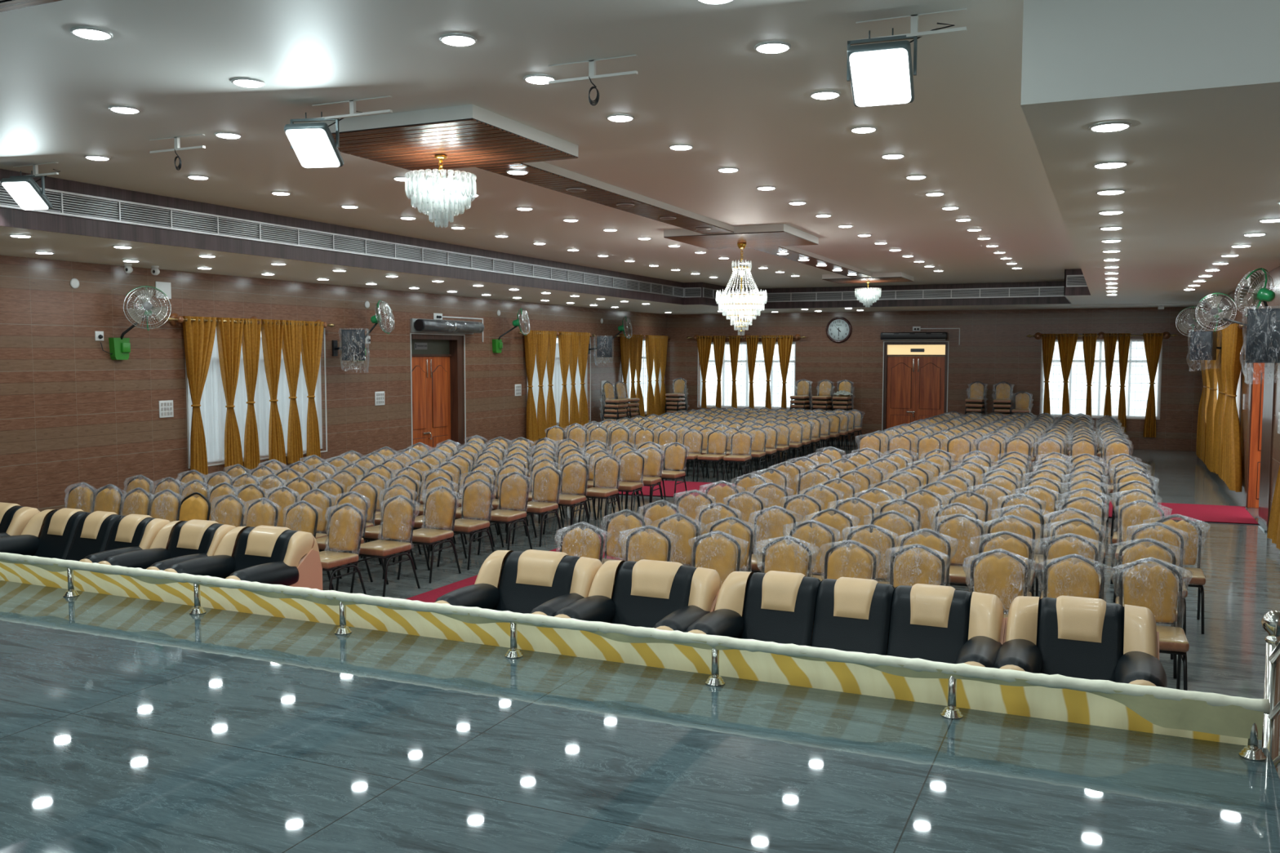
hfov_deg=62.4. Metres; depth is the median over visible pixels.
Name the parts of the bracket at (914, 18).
ceiling plate, stem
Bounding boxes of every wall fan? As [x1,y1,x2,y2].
[100,285,171,359]
[364,300,394,355]
[492,307,530,352]
[612,315,632,339]
[1175,306,1207,336]
[1195,293,1247,331]
[1234,267,1275,316]
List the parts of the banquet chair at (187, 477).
backrest, frame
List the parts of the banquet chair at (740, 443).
leg, leg, seat, seat frame, backrest, frame, leg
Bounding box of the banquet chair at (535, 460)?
[526,453,555,523]
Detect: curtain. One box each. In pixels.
[182,315,216,480]
[216,317,244,471]
[241,318,261,469]
[261,319,286,466]
[280,320,303,463]
[301,320,324,460]
[410,318,484,333]
[524,329,538,446]
[535,330,548,439]
[546,331,556,431]
[558,331,570,431]
[568,332,579,426]
[577,332,590,427]
[619,333,630,397]
[629,334,637,417]
[635,334,644,417]
[644,335,654,417]
[653,335,662,416]
[660,335,667,416]
[697,335,711,410]
[712,335,725,410]
[728,335,740,408]
[746,335,759,411]
[761,335,776,411]
[777,335,793,411]
[880,332,947,340]
[1041,333,1056,414]
[1057,333,1078,417]
[1082,333,1097,425]
[1103,333,1117,417]
[1117,333,1130,432]
[1142,333,1163,437]
[1195,330,1209,463]
[1204,328,1217,472]
[1212,325,1226,479]
[1219,323,1244,492]
[1266,466,1279,549]
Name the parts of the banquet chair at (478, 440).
backrest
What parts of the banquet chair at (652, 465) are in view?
seat, backrest, frame, leg, leg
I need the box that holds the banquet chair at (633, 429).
[626,424,644,451]
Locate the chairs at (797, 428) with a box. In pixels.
[598,406,1128,470]
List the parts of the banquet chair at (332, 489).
backrest, frame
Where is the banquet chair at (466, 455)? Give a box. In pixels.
[451,449,476,471]
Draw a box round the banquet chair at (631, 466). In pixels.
[605,450,648,515]
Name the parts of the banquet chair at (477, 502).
leg, leg, seat, seat frame, leg, backrest, frame, leg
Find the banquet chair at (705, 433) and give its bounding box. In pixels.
[686,426,717,477]
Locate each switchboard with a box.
[159,400,173,417]
[374,391,384,405]
[515,384,521,395]
[600,380,606,392]
[1242,394,1244,409]
[1277,412,1279,434]
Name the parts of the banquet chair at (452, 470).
seat, backrest, frame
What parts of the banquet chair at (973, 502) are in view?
backrest, frame, seat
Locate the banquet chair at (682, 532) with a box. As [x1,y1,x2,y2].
[657,513,706,566]
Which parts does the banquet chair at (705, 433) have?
leg, seat, backrest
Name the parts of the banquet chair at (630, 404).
seat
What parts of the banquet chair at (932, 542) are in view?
backrest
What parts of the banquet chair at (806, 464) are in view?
backrest, frame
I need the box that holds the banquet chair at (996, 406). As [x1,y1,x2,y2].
[992,387,1013,413]
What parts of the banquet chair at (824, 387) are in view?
seat, backrest, frame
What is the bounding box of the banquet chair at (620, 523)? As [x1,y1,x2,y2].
[601,509,650,563]
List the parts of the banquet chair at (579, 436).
backrest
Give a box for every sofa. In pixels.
[0,507,170,563]
[684,570,1005,667]
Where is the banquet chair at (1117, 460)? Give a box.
[1105,453,1138,522]
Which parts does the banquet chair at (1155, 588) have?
backrest, frame, seat, seat frame, leg, leg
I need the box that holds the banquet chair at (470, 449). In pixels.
[453,444,479,470]
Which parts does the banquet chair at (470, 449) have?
backrest, frame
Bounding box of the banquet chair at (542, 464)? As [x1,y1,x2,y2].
[513,458,561,527]
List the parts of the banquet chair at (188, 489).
backrest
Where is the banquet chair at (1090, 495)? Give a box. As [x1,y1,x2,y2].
[1061,487,1108,568]
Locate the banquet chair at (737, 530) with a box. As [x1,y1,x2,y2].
[706,516,759,571]
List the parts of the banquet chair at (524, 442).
backrest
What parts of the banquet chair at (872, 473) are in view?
backrest, frame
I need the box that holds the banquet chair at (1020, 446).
[1003,437,1031,481]
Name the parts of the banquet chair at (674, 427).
backrest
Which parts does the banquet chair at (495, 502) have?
seat, leg, backrest, frame, leg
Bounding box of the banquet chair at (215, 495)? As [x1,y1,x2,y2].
[206,482,237,520]
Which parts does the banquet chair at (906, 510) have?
backrest, frame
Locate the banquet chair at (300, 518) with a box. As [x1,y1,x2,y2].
[284,500,318,537]
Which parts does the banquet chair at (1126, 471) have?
leg, seat, leg, backrest, frame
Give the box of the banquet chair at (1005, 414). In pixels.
[994,399,1013,417]
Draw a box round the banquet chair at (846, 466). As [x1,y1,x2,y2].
[826,457,862,479]
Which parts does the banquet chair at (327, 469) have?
backrest, frame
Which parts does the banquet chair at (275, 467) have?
backrest, frame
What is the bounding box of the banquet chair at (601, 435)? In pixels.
[580,426,610,455]
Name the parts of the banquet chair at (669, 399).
seat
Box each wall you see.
[0,255,666,513]
[666,306,1202,451]
[888,355,916,356]
[1199,266,1279,516]
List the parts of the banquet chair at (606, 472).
leg, leg, seat, seat frame, backrest, frame, leg, leg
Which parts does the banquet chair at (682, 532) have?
backrest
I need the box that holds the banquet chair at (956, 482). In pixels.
[934,473,973,500]
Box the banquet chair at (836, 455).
[817,446,845,465]
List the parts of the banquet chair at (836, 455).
backrest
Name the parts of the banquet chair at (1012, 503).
backrest, frame, seat, leg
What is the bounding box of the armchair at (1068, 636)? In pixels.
[994,595,1167,688]
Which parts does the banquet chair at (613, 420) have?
seat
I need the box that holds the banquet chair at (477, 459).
[459,450,499,488]
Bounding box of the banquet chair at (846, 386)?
[831,379,853,413]
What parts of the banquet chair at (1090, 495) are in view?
backrest, frame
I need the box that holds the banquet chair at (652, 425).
[645,422,663,461]
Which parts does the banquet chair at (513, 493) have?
leg, leg, seat, seat frame, leg, backrest, frame, leg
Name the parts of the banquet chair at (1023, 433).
frame, backrest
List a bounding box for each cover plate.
[70,278,79,288]
[155,281,171,298]
[364,301,369,308]
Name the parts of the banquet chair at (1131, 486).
backrest, frame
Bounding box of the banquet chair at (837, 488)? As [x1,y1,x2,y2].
[820,478,854,510]
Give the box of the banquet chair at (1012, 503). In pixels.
[997,493,1046,595]
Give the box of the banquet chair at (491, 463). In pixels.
[458,456,504,498]
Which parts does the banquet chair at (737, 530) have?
backrest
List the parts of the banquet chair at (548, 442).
backrest, frame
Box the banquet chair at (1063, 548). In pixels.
[1038,533,1102,599]
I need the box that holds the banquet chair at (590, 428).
[578,423,602,449]
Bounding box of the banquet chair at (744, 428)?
[728,424,756,473]
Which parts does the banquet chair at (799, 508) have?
frame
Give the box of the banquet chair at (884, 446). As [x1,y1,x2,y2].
[865,431,889,462]
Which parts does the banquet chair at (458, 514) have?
seat, backrest, frame, leg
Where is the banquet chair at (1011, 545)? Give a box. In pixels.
[969,531,1034,612]
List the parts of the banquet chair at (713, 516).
backrest, frame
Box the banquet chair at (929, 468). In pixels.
[906,460,942,487]
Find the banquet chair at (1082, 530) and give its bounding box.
[1043,518,1106,598]
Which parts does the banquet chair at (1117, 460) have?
leg, seat, backrest, frame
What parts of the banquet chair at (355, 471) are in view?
backrest, frame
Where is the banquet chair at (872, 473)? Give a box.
[849,463,887,493]
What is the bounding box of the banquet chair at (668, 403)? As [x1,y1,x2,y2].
[666,389,688,413]
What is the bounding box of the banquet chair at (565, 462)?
[546,453,589,524]
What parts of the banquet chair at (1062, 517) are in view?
backrest, frame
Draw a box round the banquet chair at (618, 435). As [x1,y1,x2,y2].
[606,426,631,455]
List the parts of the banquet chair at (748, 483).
backrest, frame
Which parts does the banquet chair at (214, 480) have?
frame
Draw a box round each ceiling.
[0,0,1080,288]
[684,295,1093,309]
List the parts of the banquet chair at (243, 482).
backrest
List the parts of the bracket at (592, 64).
stem, ceiling plate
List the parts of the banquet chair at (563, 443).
backrest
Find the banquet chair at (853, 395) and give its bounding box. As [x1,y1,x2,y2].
[833,395,853,413]
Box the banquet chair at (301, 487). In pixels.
[284,476,317,505]
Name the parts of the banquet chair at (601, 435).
backrest, frame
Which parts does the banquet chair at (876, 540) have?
backrest, seat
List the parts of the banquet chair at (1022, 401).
seat, backrest, frame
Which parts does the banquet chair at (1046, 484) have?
backrest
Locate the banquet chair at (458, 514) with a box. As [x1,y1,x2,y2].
[440,470,497,551]
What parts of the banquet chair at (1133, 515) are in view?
leg, leg, seat, backrest, frame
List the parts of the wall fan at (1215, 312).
blade, blade, motor, blade, arm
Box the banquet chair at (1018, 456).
[997,451,1031,490]
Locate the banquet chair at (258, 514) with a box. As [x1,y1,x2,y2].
[241,497,279,527]
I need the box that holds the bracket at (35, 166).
[13,162,58,176]
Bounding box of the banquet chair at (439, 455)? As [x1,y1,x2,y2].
[420,448,447,467]
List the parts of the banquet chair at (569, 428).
backrest, frame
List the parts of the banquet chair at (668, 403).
seat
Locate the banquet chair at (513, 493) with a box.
[477,471,532,555]
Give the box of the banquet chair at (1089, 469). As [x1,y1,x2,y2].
[1066,463,1106,507]
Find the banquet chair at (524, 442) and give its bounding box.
[510,437,532,457]
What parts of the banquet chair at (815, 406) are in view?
seat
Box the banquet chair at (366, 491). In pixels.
[320,480,381,573]
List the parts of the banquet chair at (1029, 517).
frame, backrest, seat, leg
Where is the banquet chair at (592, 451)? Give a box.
[569,444,609,507]
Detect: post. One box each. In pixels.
[62,567,79,597]
[189,582,205,614]
[334,601,351,635]
[504,621,523,658]
[705,647,724,686]
[940,675,963,719]
[1238,723,1266,761]
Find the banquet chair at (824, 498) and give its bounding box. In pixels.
[801,484,844,516]
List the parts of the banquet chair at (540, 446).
backrest, frame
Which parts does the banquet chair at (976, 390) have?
seat, backrest, frame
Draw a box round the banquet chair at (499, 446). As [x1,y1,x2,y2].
[484,440,505,460]
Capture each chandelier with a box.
[404,154,476,227]
[715,242,767,335]
[854,281,881,307]
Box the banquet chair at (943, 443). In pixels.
[924,432,951,458]
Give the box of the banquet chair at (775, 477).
[751,468,789,502]
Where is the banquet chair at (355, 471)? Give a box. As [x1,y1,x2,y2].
[334,462,369,485]
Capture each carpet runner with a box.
[406,509,756,602]
[618,480,1258,524]
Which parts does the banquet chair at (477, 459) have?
backrest, frame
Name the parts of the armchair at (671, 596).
arm, backrest, arm, panel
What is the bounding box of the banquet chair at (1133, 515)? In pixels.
[1113,499,1168,602]
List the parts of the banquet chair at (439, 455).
backrest, frame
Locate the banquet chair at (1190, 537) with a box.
[1142,514,1207,634]
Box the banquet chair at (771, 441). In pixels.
[750,425,780,473]
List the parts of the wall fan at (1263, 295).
blade, blade, blade, motor, arm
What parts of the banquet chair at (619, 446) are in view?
backrest, frame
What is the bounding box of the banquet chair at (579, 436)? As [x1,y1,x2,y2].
[566,426,586,450]
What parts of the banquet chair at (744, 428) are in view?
backrest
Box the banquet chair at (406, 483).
[363,474,422,562]
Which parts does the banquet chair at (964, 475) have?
backrest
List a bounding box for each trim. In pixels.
[1070,302,1208,306]
[1244,507,1266,532]
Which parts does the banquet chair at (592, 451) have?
backrest, frame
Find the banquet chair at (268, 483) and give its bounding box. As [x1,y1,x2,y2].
[242,474,286,525]
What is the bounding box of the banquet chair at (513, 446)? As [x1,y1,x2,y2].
[505,442,532,458]
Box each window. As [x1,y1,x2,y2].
[185,328,327,468]
[187,327,322,462]
[526,337,591,426]
[532,336,587,423]
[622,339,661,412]
[697,342,795,409]
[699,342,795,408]
[1039,338,1162,419]
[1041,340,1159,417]
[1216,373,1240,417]
[1239,361,1242,422]
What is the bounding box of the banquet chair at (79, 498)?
[64,481,95,512]
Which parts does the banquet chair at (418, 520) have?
seat, leg, backrest, frame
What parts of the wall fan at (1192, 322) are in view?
blade, blade, blade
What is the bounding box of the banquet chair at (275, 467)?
[256,458,286,478]
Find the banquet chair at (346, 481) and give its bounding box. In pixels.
[328,470,359,498]
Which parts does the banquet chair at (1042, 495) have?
backrest, frame, seat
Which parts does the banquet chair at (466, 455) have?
backrest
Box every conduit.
[442,315,483,342]
[920,328,959,345]
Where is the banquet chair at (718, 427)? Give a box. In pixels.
[702,423,732,471]
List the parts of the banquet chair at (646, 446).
backrest, frame, leg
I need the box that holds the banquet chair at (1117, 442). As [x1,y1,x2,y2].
[1100,436,1131,471]
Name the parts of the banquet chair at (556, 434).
backrest, frame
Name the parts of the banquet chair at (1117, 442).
backrest, frame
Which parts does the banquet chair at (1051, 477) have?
frame, backrest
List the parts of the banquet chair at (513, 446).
backrest, frame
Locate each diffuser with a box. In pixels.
[11,235,30,237]
[35,252,53,254]
[73,29,110,39]
[86,156,108,160]
[111,107,137,113]
[114,246,131,248]
[188,176,208,179]
[216,133,239,138]
[233,80,262,87]
[272,192,288,195]
[342,205,356,208]
[395,177,408,181]
[401,217,414,219]
[442,35,474,46]
[507,171,527,174]
[517,208,531,210]
[525,76,553,84]
[564,219,577,222]
[567,189,584,192]
[608,115,631,121]
[617,204,633,207]
[661,217,675,219]
[670,145,691,150]
[719,168,737,172]
[756,44,788,53]
[758,186,774,190]
[789,202,804,204]
[812,92,838,99]
[816,214,830,217]
[852,128,875,133]
[882,155,902,159]
[906,176,924,179]
[926,193,942,195]
[942,207,957,209]
[956,219,970,221]
[1092,124,1128,132]
[1095,163,1125,168]
[1097,191,1123,195]
[1099,211,1122,214]
[1101,227,1120,230]
[1102,240,1119,242]
[1103,250,1119,253]
[1104,259,1119,261]
[1222,255,1237,257]
[1231,245,1249,247]
[1244,234,1264,236]
[1260,219,1279,222]
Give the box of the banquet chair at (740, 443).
[722,430,754,480]
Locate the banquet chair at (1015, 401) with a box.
[1013,400,1032,415]
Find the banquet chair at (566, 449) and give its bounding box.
[555,444,583,507]
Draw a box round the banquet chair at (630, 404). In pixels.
[614,388,639,422]
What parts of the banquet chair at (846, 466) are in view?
backrest, frame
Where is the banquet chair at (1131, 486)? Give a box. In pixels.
[1115,480,1155,559]
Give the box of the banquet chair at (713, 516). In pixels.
[682,502,741,570]
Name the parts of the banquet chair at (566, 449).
backrest, frame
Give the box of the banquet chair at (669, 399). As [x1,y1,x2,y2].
[665,386,686,414]
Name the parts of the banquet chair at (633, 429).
backrest, frame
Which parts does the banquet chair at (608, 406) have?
seat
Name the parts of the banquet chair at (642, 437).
backrest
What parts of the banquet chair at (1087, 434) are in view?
backrest, frame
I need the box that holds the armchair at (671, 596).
[553,559,722,632]
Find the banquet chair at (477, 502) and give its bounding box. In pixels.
[436,479,496,570]
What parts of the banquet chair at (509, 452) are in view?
backrest, frame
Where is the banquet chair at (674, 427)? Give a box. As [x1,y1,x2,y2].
[668,422,688,468]
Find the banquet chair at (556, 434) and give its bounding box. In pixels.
[544,425,566,459]
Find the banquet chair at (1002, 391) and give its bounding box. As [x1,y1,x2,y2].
[992,381,1011,414]
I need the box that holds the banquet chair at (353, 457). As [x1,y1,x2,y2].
[337,450,362,467]
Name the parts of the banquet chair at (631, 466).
seat, seat frame, backrest, frame, leg, leg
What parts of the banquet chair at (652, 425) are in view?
backrest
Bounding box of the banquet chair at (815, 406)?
[813,395,832,410]
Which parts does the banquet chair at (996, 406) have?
seat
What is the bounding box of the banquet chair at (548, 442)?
[527,437,558,469]
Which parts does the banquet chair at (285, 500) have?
backrest, frame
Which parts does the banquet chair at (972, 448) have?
backrest, frame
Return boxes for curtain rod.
[164,313,335,328]
[518,330,595,337]
[616,333,670,338]
[686,333,806,341]
[1026,331,1177,339]
[1239,323,1247,328]
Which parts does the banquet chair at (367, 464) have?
backrest, frame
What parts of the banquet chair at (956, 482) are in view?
backrest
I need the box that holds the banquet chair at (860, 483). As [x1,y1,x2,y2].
[835,470,870,504]
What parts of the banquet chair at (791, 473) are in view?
frame, backrest, seat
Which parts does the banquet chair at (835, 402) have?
seat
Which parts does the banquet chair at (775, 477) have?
backrest, frame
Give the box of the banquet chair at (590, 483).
[573,450,617,518]
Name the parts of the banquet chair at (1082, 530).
backrest, frame, seat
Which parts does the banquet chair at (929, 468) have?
backrest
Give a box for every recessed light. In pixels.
[8,234,32,237]
[35,251,53,254]
[70,26,113,39]
[84,155,110,160]
[108,105,140,113]
[112,245,133,248]
[122,259,139,262]
[186,174,209,179]
[196,266,212,269]
[198,254,216,257]
[214,132,242,138]
[231,77,265,87]
[260,273,275,275]
[270,262,286,265]
[271,191,290,195]
[332,269,346,271]
[340,204,359,208]
[385,275,398,277]
[392,176,408,181]
[400,216,416,219]
[439,33,477,46]
[450,226,465,229]
[494,235,508,237]
[515,207,533,210]
[523,74,556,84]
[533,242,546,244]
[562,218,578,222]
[567,248,578,251]
[597,254,608,257]
[603,228,617,231]
[606,114,634,121]
[637,237,651,239]
[667,244,679,247]
[668,143,693,150]
[697,0,733,4]
[717,167,739,172]
[754,41,791,53]
[755,186,776,190]
[788,201,806,204]
[809,90,840,99]
[815,213,831,217]
[837,224,853,227]
[849,125,877,133]
[857,234,871,236]
[874,242,887,244]
[880,153,905,159]
[888,248,901,251]
[905,174,927,179]
[924,191,944,195]
[941,206,959,209]
[955,217,971,221]
[966,228,982,231]
[977,237,991,239]
[985,244,999,247]
[993,251,1005,253]
[1088,121,1131,132]
[1093,160,1128,168]
[1095,188,1126,195]
[1097,209,1124,214]
[1099,226,1123,230]
[1100,239,1121,242]
[1102,249,1120,253]
[1102,258,1120,261]
[1103,266,1119,268]
[1104,272,1119,274]
[1104,277,1118,279]
[1192,280,1206,282]
[1198,275,1213,276]
[1204,269,1220,271]
[1211,262,1229,264]
[1220,253,1239,257]
[1230,244,1252,247]
[1242,232,1266,236]
[1257,217,1279,222]
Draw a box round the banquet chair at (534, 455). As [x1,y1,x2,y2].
[525,447,556,513]
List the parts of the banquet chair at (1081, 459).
backrest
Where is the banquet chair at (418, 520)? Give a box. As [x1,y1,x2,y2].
[398,476,458,563]
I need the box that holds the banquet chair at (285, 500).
[263,485,298,527]
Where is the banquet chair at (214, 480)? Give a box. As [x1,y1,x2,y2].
[204,471,232,498]
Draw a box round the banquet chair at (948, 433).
[935,429,959,471]
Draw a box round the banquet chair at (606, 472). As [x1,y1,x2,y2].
[577,455,621,527]
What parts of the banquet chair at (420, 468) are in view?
backrest, frame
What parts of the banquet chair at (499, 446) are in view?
backrest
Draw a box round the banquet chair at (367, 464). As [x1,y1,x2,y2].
[351,457,380,478]
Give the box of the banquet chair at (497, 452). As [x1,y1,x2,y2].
[478,444,506,465]
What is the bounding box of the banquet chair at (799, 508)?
[779,494,821,536]
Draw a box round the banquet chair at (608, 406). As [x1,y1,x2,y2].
[600,389,627,422]
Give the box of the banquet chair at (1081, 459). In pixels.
[1064,453,1106,479]
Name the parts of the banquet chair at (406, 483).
seat, backrest, frame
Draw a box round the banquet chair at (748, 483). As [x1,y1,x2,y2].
[734,472,770,537]
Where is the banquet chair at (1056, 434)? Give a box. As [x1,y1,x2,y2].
[1038,431,1068,453]
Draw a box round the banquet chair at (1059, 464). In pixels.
[1031,457,1074,499]
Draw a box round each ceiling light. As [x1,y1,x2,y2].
[506,169,528,174]
[565,187,586,192]
[616,203,635,207]
[659,216,676,219]
[695,227,711,230]
[776,252,789,254]
[797,258,809,261]
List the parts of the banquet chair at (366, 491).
seat, backrest, frame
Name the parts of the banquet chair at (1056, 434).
backrest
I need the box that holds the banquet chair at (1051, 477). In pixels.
[1022,469,1067,517]
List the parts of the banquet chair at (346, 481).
backrest, frame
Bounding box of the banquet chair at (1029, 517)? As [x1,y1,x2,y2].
[991,504,1044,596]
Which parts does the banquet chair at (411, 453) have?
backrest, frame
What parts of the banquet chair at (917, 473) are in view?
frame, backrest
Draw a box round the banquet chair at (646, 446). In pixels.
[637,441,662,503]
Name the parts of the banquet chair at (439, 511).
leg, seat, seat frame, leg, leg, backrest, frame, leg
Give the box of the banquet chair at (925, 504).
[901,489,949,537]
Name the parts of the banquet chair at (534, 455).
backrest, frame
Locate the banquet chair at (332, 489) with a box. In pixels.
[312,478,343,533]
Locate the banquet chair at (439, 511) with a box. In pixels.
[397,485,461,583]
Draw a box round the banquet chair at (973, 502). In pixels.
[939,490,991,585]
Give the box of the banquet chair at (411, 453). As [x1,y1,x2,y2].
[395,447,425,464]
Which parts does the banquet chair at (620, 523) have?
seat, backrest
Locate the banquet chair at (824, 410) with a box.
[813,395,833,413]
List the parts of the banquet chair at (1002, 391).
seat, backrest, frame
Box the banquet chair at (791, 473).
[769,461,805,503]
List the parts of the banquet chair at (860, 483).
frame, backrest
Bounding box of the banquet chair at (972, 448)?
[949,432,977,471]
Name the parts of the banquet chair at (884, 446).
frame, backrest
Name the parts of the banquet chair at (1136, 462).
backrest, frame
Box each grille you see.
[0,182,684,297]
[342,330,364,359]
[597,337,611,356]
[684,287,701,297]
[702,287,741,302]
[744,286,1064,302]
[1066,275,1087,287]
[1190,332,1212,359]
[1246,310,1279,360]
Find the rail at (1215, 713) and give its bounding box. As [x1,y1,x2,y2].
[0,551,1270,739]
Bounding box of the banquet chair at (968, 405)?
[964,386,986,413]
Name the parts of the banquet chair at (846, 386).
seat, frame, backrest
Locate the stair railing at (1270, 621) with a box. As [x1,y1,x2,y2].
[1261,610,1279,772]
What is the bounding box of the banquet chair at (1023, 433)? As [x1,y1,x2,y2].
[1009,431,1039,474]
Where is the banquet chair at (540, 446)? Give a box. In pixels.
[528,443,555,477]
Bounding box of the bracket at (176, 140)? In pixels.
[149,133,205,170]
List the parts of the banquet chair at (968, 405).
seat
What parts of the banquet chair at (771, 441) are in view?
seat, backrest, frame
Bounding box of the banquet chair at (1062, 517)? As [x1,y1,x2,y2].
[1042,506,1101,591]
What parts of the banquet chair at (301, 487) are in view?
backrest, frame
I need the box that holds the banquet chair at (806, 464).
[787,457,817,497]
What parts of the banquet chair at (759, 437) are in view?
seat, backrest, frame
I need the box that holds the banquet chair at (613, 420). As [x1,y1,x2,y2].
[601,404,626,424]
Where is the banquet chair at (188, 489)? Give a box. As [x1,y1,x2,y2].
[178,479,213,505]
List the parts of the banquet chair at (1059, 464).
backrest, frame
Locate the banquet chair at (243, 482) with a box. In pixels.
[231,473,262,492]
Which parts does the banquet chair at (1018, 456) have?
backrest, frame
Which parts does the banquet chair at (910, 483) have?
backrest, frame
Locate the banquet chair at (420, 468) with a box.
[404,458,433,497]
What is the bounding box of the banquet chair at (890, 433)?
[880,428,903,455]
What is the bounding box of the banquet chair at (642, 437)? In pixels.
[632,427,653,453]
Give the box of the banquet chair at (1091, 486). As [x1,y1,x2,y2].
[1060,478,1109,568]
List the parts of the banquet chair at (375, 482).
backrest, frame, seat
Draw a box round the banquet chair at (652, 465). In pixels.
[626,446,665,509]
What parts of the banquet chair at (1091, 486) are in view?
backrest, frame, leg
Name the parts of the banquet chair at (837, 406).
seat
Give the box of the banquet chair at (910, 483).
[887,471,923,501]
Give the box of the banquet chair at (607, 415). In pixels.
[600,398,626,423]
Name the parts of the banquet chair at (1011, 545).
backrest, frame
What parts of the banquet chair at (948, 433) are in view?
frame, backrest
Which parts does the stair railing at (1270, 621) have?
handrail, handrail, handrail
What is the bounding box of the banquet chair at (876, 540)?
[841,524,897,584]
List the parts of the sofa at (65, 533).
arm, panel, backrest, backrest, arm, backrest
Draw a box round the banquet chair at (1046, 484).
[1023,477,1060,528]
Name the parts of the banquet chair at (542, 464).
seat, backrest, frame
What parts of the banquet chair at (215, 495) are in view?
frame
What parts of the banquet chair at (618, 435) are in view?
backrest, frame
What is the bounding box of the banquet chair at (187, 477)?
[149,470,208,515]
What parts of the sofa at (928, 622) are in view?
arm, backrest, panel, backrest, backrest, arm, panel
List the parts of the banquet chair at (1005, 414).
seat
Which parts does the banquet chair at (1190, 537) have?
backrest, frame, seat, seat frame, leg, leg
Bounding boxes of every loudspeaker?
[332,328,369,373]
[587,335,613,364]
[1187,329,1222,370]
[1240,306,1279,384]
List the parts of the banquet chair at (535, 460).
frame, backrest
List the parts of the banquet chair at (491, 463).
backrest, frame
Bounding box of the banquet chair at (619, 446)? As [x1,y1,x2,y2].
[608,440,638,502]
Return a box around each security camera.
[124,263,133,273]
[151,265,159,275]
[1157,305,1164,309]
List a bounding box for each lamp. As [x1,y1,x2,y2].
[0,168,59,209]
[284,95,392,168]
[846,22,955,106]
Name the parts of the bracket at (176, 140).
stem, ceiling plate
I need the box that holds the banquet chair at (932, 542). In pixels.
[899,528,958,586]
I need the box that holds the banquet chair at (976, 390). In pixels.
[964,381,987,417]
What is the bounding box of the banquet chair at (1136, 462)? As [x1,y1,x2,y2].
[1110,459,1148,531]
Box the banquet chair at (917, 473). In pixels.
[893,465,934,495]
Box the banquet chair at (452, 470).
[416,462,462,529]
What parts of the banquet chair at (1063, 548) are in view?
seat, backrest, frame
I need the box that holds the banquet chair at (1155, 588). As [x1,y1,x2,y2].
[1111,556,1190,690]
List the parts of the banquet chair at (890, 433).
frame, backrest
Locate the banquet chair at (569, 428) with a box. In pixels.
[555,422,583,460]
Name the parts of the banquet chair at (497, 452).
backrest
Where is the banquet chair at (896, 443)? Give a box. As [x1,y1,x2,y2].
[888,434,911,457]
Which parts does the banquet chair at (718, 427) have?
backrest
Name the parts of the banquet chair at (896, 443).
backrest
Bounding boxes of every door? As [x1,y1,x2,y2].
[409,333,466,453]
[881,341,949,431]
[1244,363,1275,533]
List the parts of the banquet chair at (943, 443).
frame, backrest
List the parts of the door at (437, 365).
panel moulding, handle, transom panel, panel moulding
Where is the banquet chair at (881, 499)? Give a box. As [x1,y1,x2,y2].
[856,488,898,582]
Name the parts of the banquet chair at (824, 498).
backrest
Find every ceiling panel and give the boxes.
[0,0,62,12]
[306,104,577,172]
[663,223,818,248]
[822,272,914,284]
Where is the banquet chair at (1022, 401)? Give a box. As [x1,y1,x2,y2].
[1011,391,1032,414]
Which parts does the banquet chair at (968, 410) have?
seat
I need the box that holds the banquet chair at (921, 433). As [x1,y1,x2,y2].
[908,429,928,460]
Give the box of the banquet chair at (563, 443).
[555,438,578,472]
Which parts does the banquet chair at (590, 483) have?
leg, seat, leg, backrest, frame, leg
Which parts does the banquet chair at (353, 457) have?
frame, backrest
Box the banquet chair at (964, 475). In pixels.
[937,466,977,497]
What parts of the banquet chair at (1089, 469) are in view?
backrest, frame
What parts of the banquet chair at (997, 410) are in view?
seat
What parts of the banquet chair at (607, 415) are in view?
seat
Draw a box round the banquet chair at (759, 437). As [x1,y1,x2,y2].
[737,427,768,478]
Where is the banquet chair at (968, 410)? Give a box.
[965,391,985,413]
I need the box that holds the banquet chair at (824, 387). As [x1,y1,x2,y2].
[811,379,832,411]
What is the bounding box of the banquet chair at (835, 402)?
[832,387,853,413]
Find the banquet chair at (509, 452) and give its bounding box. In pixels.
[503,446,530,509]
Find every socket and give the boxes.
[94,331,103,341]
[365,336,370,343]
[433,313,442,319]
[912,326,920,331]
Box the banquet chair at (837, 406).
[833,393,853,410]
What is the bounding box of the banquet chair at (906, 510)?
[875,498,921,581]
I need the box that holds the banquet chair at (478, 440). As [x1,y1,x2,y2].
[466,435,486,449]
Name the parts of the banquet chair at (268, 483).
backrest, frame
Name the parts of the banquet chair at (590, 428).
backrest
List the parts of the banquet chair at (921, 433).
backrest, frame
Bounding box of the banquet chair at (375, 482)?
[357,472,388,558]
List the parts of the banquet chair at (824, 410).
seat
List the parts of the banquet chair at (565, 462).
seat, backrest, frame, leg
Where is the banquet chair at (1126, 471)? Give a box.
[1108,465,1151,536]
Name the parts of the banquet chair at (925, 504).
frame, backrest, seat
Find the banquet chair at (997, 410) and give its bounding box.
[991,392,1013,413]
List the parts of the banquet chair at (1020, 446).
backrest, frame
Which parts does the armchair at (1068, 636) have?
panel, arm, backrest, arm, panel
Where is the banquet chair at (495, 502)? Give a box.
[477,463,528,542]
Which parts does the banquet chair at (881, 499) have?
backrest, frame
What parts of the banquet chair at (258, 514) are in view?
backrest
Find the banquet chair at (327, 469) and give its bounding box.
[310,462,336,483]
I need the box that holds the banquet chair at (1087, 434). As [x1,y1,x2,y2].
[1066,432,1098,462]
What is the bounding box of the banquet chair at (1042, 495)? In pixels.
[1011,484,1061,543]

